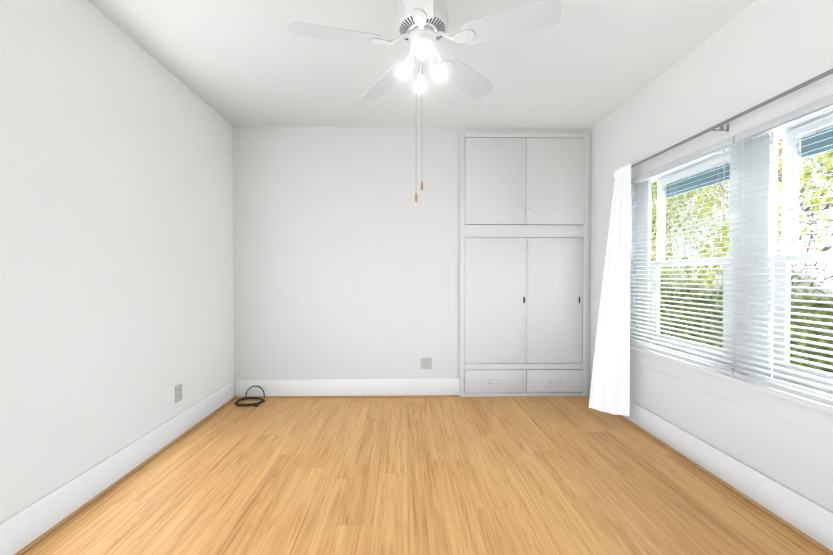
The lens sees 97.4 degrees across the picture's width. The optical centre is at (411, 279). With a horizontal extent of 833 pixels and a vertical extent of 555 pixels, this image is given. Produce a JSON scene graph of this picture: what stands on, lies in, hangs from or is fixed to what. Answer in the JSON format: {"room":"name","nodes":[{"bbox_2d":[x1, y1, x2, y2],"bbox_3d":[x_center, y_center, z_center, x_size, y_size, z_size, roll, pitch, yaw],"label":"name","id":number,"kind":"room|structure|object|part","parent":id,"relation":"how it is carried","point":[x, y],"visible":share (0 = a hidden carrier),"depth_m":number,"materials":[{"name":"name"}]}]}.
{"room":"empty bedroom","nodes":[
{"label":"empty bedroom","id":0,"kind":"room"},
{"bbox_2d":[0,0,233,522],"bbox_3d":[-1.679,-0.134,1.388,0.150,2.500,3.970,0,1,-1],"label":"wall","id":1,"kind":"structure","parent":0,"point":[116,244],"depth_m":1.88,"materials":[{"name":"paint"}]},
{"bbox_2d":[0,381,235,554],"bbox_3d":[-1.591,1.032,1.465,0.029,0.164,3.790,0,1,-1],"label":"baseboard","id":2,"kind":"structure","parent":1,"relation":"attached to","point":[27,528],"depth_m":1.86,"materials":[{"name":"white paint"}]},
{"bbox_2d":[175,383,181,402],"bbox_3d":[-1.620,0.792,2.554,0.009,0.118,0.076,0,1,-1],"label":"electrical outlet","id":3,"kind":"object","parent":1,"relation":"attached to","point":[178,393],"visible":1,"depth_m":2.55,"materials":[{"name":"grey plastic"}]},
{"bbox_2d":[232,126,591,394],"bbox_3d":[0.021,-0.161,3.479,3.627,2.500,0.150,0,1,-1],"label":"wall","id":4,"kind":"structure","parent":0,"point":[346,255],"depth_m":3.39,"materials":[{"name":"paint"}]},
{"bbox_2d":[233,379,459,397],"bbox_3d":[-0.594,1.008,3.394,2.092,0.164,0.029,0,1,-1],"label":"baseboard","id":5,"kind":"structure","parent":4,"relation":"attached to","point":[308,388],"depth_m":3.39,"materials":[{"name":"white paint"}]},
{"bbox_2d":[421,358,430,368],"bbox_3d":[0.138,0.783,3.414,0.100,0.100,0.009,0,1,-1],"label":"electrical outlet","id":6,"kind":"object","parent":4,"relation":"attached to","point":[425,363],"visible":1,"depth_m":3.41,"materials":[{"name":"grey plastic"}]},
{"bbox_2d":[87,0,755,128],"bbox_3d":[0.058,-1.435,1.478,3.627,0.100,4.120,0,1,-1],"label":"ceiling","id":7,"kind":"structure","parent":0,"point":[587,64],"depth_m":2.30,"materials":[{"name":"paint"}]},
{"bbox_2d":[287,0,560,201],"bbox_3d":[0.037,-0.876,1.693,1.158,1.021,1.140,0,1,-1],"label":"ceiling fan","id":8,"kind":"object","parent":7,"relation":"hanging from","point":[422,26],"visible":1,"depth_m":1.65,"materials":[{"name":"painted metal"},{"name":"painted wood"},{"name":"glass"}]},
{"bbox_2d":[22,395,828,554],"bbox_3d":[0.058,1.165,1.511,3.627,0.100,4.120,0,1,-1],"label":"floor","id":9,"kind":"structure","parent":0,"point":[534,475],"depth_m":1.92,"materials":[{"name":"laminate"}]},
{"bbox_2d":[235,386,264,406],"bbox_3d":[-1.433,1.028,3.241,0.254,0.129,0.205,0,1,-1],"label":"coil","id":10,"kind":"object","parent":9,"relation":"on","point":[250,404],"visible":1,"depth_m":3.23,"materials":[{"name":"black rubber"}]},
{"bbox_2d":[459,132,588,396],"bbox_3d":[1.052,-0.137,3.394,1.200,2.455,0.057,0,1,-1],"label":"closet","id":11,"kind":"object","parent":9,"relation":"on","point":[524,216],"visible":0.96,"depth_m":3.40,"materials":[{"name":"white paint"}]},
{"bbox_2d":[590,0,832,511],"bbox_3d":[1.796,-0.136,1.526,0.150,2.500,3.820,0,1,-1],"label":"wall","id":12,"kind":"structure","parent":0,"point":[755,53],"depth_m":2.00,"materials":[{"name":"paint"}]},
{"bbox_2d":[589,68,832,415],"bbox_3d":[1.549,0.091,1.822,0.299,1.864,2.153,0,1,-1],"label":"curtain","id":13,"kind":"object","parent":12,"relation":"attached to","point":[610,388],"visible":1,"depth_m":2.74,"materials":[{"name":"white fabric"}]},
{"bbox_3d":[1.503,0.079,2.772,0.242,1.864,0.216,0,1,-1],"label":"curtain panel","id":14,"kind":"part","parent":13,"relation":"part of","materials":[{"name":"white fabric"}]},
{"bbox_2d":[618,400,832,554],"bbox_3d":[1.707,1.032,1.515,0.029,0.164,3.770,0,1,-1],"label":"baseboard","id":15,"kind":"structure","parent":12,"relation":"attached to","point":[805,518],"depth_m":1.85,"materials":[{"name":"white paint"}]},
{"bbox_2d":[630,77,832,438],"bbox_3d":[1.765,-0.092,1.936,0.194,1.468,2.030,0,1,-1],"label":"window","id":16,"kind":"structure","parent":12,"relation":"in","point":[817,145],"depth_m":1.89,"materials":[{"name":"white paint"}]},
{"bbox_2d":[630,136,738,374],"bbox_3d":[1.666,-0.127,2.338,0.046,1.238,0.888,0,1,-1],"label":"window blind","id":17,"kind":"object","parent":16,"relation":"attached to","point":[723,145],"visible":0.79,"depth_m":2.21,"materials":[{"name":"white plastic"}]},
{"bbox_2d":[733,94,832,405],"bbox_3d":[1.683,-0.116,1.440,0.046,1.238,0.892,0,1,-1],"label":"window blind","id":18,"kind":"object","parent":16,"relation":"attached to","point":[817,106],"visible":1,"depth_m":1.64,"materials":[{"name":"white plastic"}]},
{"label":"outside","id":19,"kind":"structure","parent":0,"visible":0},
{"bbox_2d":[650,127,832,372],"bbox_3d":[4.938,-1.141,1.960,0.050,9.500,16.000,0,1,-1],"label":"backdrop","id":20,"kind":"structure","parent":19,"point":[808,216],"depth_m":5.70,"materials":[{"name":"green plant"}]}
]}

